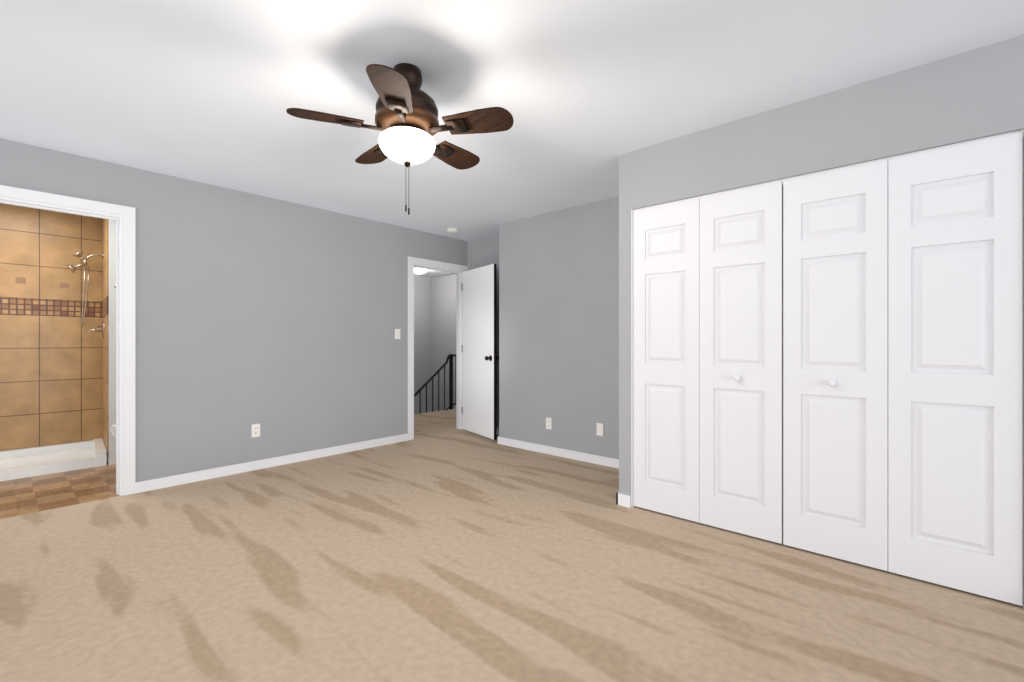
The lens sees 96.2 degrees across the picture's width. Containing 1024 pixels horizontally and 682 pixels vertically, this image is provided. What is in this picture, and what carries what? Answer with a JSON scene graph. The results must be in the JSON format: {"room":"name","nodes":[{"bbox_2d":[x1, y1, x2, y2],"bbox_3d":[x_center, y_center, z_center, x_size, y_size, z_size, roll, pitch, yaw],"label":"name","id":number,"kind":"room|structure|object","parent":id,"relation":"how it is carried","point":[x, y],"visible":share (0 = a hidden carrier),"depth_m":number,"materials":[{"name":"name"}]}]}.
{"room":"empty bedroom","nodes":[
{"label":"empty bedroom","id":0,"kind":"room"},
{"bbox_2d":[0,461,119,518],"bbox_3d":[-3.578,1.180,4.239,2.100,0.060,3.609,0,0,42],"label":"floor","id":1,"kind":"structure","parent":0,"point":[23,496],"depth_m":3.53,"materials":[{"name":"brown tile"}]},
{"bbox_2d":[0,438,106,480],"bbox_3d":[-4.561,1.085,3.944,0.798,0.130,1.658,0,0,42],"label":"shower pan","id":2,"kind":"object","parent":1,"relation":"on","point":[32,461],"visible":1,"depth_m":4.25,"materials":[{"name":"white ceramic"}]},
{"bbox_2d":[111,424,115,437],"bbox_3d":[-3.116,0.765,4.112,0.460,0.770,0.720,0,0,42],"label":"toilet","id":3,"kind":"object","parent":1,"relation":"on","point":[113,430],"visible":0.08,"depth_m":3.82,"materials":[{"name":"white ceramic"}]},
{"bbox_2d":[107,220,115,464],"bbox_3d":[-3.975,-0.080,4.603,0.138,2.460,0.812,0,0,-44],"label":"wall","id":4,"kind":"structure","parent":0,"point":[111,456],"depth_m":4.28,"materials":[{"name":"white paint"}]},
{"bbox_2d":[102,297,108,316],"bbox_3d":[-4.026,-0.330,4.545,0.015,0.160,0.800,0,0,-44],"label":"band","id":5,"kind":"object","parent":4,"relation":"attached to","point":[105,306],"visible":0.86,"depth_m":4.37,"materials":[{"name":"tile"}]},
{"bbox_2d":[103,314,108,451],"bbox_3d":[-4.025,0.390,4.546,0.012,1.280,0.800,0,0,-44],"label":"tiled wall","id":6,"kind":"structure","parent":4,"relation":"attached to","point":[106,383],"depth_m":4.30,"materials":[{"name":"beige tile"}]},
{"bbox_2d":[88,321,103,336],"bbox_3d":[-4.151,-0.120,4.581,0.122,0.170,0.170,0,0,-44],"label":"shower valve","id":7,"kind":"object","parent":6,"relation":"attached to","point":[99,328],"visible":1,"depth_m":4.58,"materials":[{"name":"silver metal"}]},
{"bbox_2d":[103,219,108,299],"bbox_3d":[-4.025,-0.860,4.546,0.012,0.900,0.800,0,0,-44],"label":"wall tiles","id":8,"kind":"structure","parent":4,"relation":"attached to","point":[106,258],"depth_m":4.43,"materials":[{"name":"beige tile"}]},
{"bbox_2d":[67,251,103,325],"bbox_3d":[-4.267,-0.525,4.596,0.269,0.750,0.098,0,0,-44],"label":"shower head","id":9,"kind":"object","parent":8,"relation":"attached to","point":[73,268],"visible":1,"depth_m":4.58},
{"bbox_2d":[0,138,466,481],"bbox_3d":[-1.898,-0.080,4.640,0.120,2.460,7.820,0,0,42],"label":"wall","id":10,"kind":"structure","parent":0,"point":[279,321],"depth_m":4.06,"materials":[{"name":"grey paint"}]},
{"bbox_2d":[0,185,134,495],"bbox_3d":[-3.211,0.072,3.162,0.148,2.155,0.945,0,0,42],"label":"door frame","id":11,"kind":"structure","parent":10,"relation":"attached to","point":[123,216],"depth_m":3.42,"materials":[{"name":"white wood"}]},
{"bbox_2d":[252,424,259,436],"bbox_3d":[-2.288,0.800,4.104,0.008,0.115,0.070,0,0,42],"label":"electrical outlet","id":12,"kind":"object","parent":10,"relation":"attached to","point":[255,430],"visible":1,"depth_m":4.10,"materials":[{"name":"white plastic"}]},
{"bbox_2d":[135,433,407,492],"bbox_3d":[-2.025,1.110,4.396,0.014,0.080,2.475,0,0,42],"label":"baseboard","id":13,"kind":"structure","parent":10,"relation":"attached to","point":[201,475],"depth_m":4.10,"materials":[{"name":"white wood"}]},
{"bbox_2d":[395,329,399,338],"bbox_3d":[-1.296,-0.080,5.216,0.016,0.115,0.070,0,0,42],"label":"bedroom light switch","id":14,"kind":"object","parent":10,"relation":"attached to","point":[397,333],"visible":1,"depth_m":5.21,"materials":[{"name":"white plastic"}]},
{"bbox_2d":[408,256,467,439],"bbox_3d":[-0.942,0.085,5.717,0.148,2.130,0.940,0,0,42],"label":"door frame","id":15,"kind":"structure","parent":10,"relation":"attached to","point":[457,269],"depth_m":5.65,"materials":[{"name":"white wood"}]},
{"bbox_2d":[462,264,498,439],"bbox_3d":[-0.412,0.123,5.632,0.185,2.030,0.798,0,0,-33],"label":"bedroom door","id":16,"kind":"structure","parent":15,"relation":"attached to","point":[480,356],"depth_m":5.55,"materials":[{"name":"white wood"}]},
{"bbox_2d":[414,275,431,413],"bbox_3d":[-2.828,0.920,8.261,0.120,4.460,3.640,0,0,42],"label":"wall","id":17,"kind":"structure","parent":0,"point":[422,330],"depth_m":9.31,"materials":[{"name":"grey paint"}]},
{"bbox_2d":[432,274,455,410],"bbox_3d":[-0.501,0.920,8.548,2.980,4.460,0.120,0,0,42],"label":"wall","id":18,"kind":"structure","parent":0,"point":[443,317],"depth_m":9.25,"materials":[{"name":"grey paint"}]},
{"bbox_2d":[467,235,498,427],"bbox_3d":[-0.201,-0.080,5.768,0.920,2.460,0.120,0,0,42],"label":"wall","id":19,"kind":"structure","parent":0,"point":[481,252],"depth_m":5.77,"materials":[{"name":"grey paint"}]},
{"bbox_2d":[0,408,1023,681],"bbox_3d":[-0.397,1.180,3.228,7.000,0.060,7.700,0,0,42],"label":"floor","id":20,"kind":"structure","parent":0,"point":[458,557],"depth_m":2.11,"materials":[{"name":"beige carpet"}]},
{"bbox_2d":[414,354,455,413],"bbox_3d":[-1.501,1.525,7.196,0.044,2.610,3.192,0,0,42],"label":"railing","id":21,"kind":"object","parent":20,"relation":"on","point":[450,359],"visible":0.27,"depth_m":7.64,"materials":[{"name":"black metal"}]},
{"bbox_2d":[0,0,1023,277],"bbox_3d":[-1.025,-1.360,3.785,8.920,0.100,7.940,0,0,42],"label":"ceiling","id":22,"kind":"structure","parent":0,"point":[586,94],"depth_m":2.28,"materials":[{"name":"white paint"}]},
{"bbox_2d":[286,63,513,214],"bbox_3d":[-0.510,-0.960,2.259,1.006,0.701,1.006,0,0,42],"label":"ceiling fan","id":23,"kind":"object","parent":22,"relation":"hanging from","point":[407,121],"visible":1,"depth_m":2.13,"materials":[{"name":"brown wood"}]},
{"bbox_2d":[414,267,427,273],"bbox_3d":[-1.646,-1.250,8.148,0.310,0.120,0.310,0,0,42],"label":"hall light","id":24,"kind":"object","parent":22,"relation":"attached to","point":[419,271],"visible":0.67,"depth_m":8.05,"materials":[{"name":"white glass"}]},
{"bbox_2d":[447,228,457,232],"bbox_3d":[-0.696,-1.292,5.392,0.128,0.037,0.128,0,0,42],"label":"smoke detector","id":25,"kind":"object","parent":22,"relation":"attached to","point":[452,230],"visible":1,"depth_m":5.35,"materials":[{"name":"white plastic"}]},
{"bbox_2d":[499,196,618,458],"bbox_3d":[0.781,-0.080,4.649,2.035,2.460,0.490,0,0,42],"label":"wall","id":26,"kind":"structure","parent":0,"point":[559,317],"depth_m":4.57,"materials":[{"name":"grey paint"}]},
{"bbox_2d":[546,417,551,429],"bbox_3d":[0.374,0.840,4.677,0.070,0.115,0.008,0,0,42],"label":"outlet","id":27,"kind":"object","parent":26,"relation":"attached to","point":[548,423],"visible":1,"depth_m":4.67,"materials":[{"name":"white plastic"}]},
{"bbox_2d":[497,436,618,467],"bbox_3d":[0.571,1.110,4.499,1.949,0.080,0.014,0,0,42],"label":"baseboard","id":28,"kind":"structure","parent":26,"relation":"attached to","point":[586,457],"depth_m":4.56,"materials":[{"name":"white wood"}]},
{"bbox_2d":[597,423,602,435],"bbox_3d":[0.819,0.825,4.281,0.070,0.115,0.009,0,0,42],"label":"outlet","id":29,"kind":"object","parent":26,"relation":"attached to","point":[599,429],"visible":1,"depth_m":4.28,"materials":[{"name":"white plastic"}]},
{"bbox_2d":[619,35,1023,495],"bbox_3d":[1.776,-0.080,2.395,2.645,2.460,0.100,0,0,42],"label":"wall","id":30,"kind":"structure","parent":0,"point":[977,93],"depth_m":2.42,"materials":[{"name":"grey paint"}]},
{"bbox_2d":[616,492,630,505],"bbox_3d":[1.021,1.110,3.530,0.039,0.080,0.824,0,0,42],"label":"baseboard","id":31,"kind":"structure","parent":30,"relation":"attached to","point":[621,499],"depth_m":3.20,"materials":[{"name":"white wood"}]},
{"bbox_2d":[633,198,698,521],"bbox_3d":[1.016,0.120,3.038,0.446,2.036,0.032,0,0,42],"label":"closet door","id":32,"kind":"structure","parent":30,"relation":"in","point":[666,359],"depth_m":3.02,"materials":[{"name":"white wood"}]},
{"bbox_2d":[699,181,782,543],"bbox_3d":[1.340,0.120,2.722,0.452,2.036,0.074,0,0,42],"label":"closet door","id":33,"kind":"structure","parent":30,"relation":"in","point":[741,361],"depth_m":2.71,"materials":[{"name":"white wood"}]},
{"bbox_2d":[631,130,1023,607],"bbox_3d":[1.542,0.119,2.603,1.832,2.061,0.099,0,0,42],"label":"trim","id":34,"kind":"structure","parent":30,"relation":"attached to","point":[1004,134],"depth_m":2.48,"materials":[{"name":"white wood"}]},
{"bbox_2d":[783,159,887,570],"bbox_3d":[1.684,0.120,2.416,0.452,2.036,0.074,0,0,42],"label":"closet door","id":35,"kind":"structure","parent":30,"relation":"in","point":[835,363],"depth_m":2.41,"materials":[{"name":"white wood"}]},
{"bbox_2d":[888,132,1022,605],"bbox_3d":[2.036,0.120,2.132,0.446,2.036,0.032,0,0,42],"label":"closet door","id":36,"kind":"structure","parent":30,"relation":"in","point":[955,367],"depth_m":2.11,"materials":[{"name":"white wood"}]},
{"bbox_3d":[-4.379,-0.080,4.858,0.120,2.460,3.510,0,0,42],"label":"wall","id":37,"kind":"structure","parent":0,"visible":0},
{"bbox_2d":[0,297,101,316],"bbox_3d":[-4.863,-0.330,4.213,0.013,0.160,1.664,0,0,42],"label":"band","id":38,"kind":"object","parent":37,"relation":"attached to","point":[25,306],"visible":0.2,"depth_m":4.53,"materials":[{"name":"tile"}]},
{"bbox_2d":[0,203,102,301],"bbox_3d":[-4.864,-0.860,4.214,0.010,0.900,1.664,0,0,42],"label":"wall tiles","id":39,"kind":"structure","parent":37,"relation":"attached to","point":[39,248],"depth_m":4.53,"materials":[{"name":"beige tile"}]},
{"bbox_2d":[15,277,25,283],"bbox_3d":[-4.698,-0.580,4.392,0.002,0.060,0.070,0,0,42],"label":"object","id":40,"kind":"structure","parent":39,"relation":"attached to","point":[21,280],"depth_m":4.39,"materials":[{"name":"brown"}]},
{"bbox_2d":[60,283,68,288],"bbox_3d":[-4.499,-0.555,4.616,0.002,0.050,0.070,0,0,42],"label":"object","id":41,"kind":"structure","parent":39,"relation":"attached to","point":[62,285],"depth_m":4.62,"materials":[{"name":"brown tile"}]},
{"bbox_2d":[0,314,102,450],"bbox_3d":[-4.864,0.390,4.214,0.010,1.280,1.664,0,0,42],"label":"wall tiles","id":42,"kind":"structure","parent":37,"relation":"attached to","point":[51,380],"depth_m":4.54,"materials":[{"name":"beige tile"}]}
]}

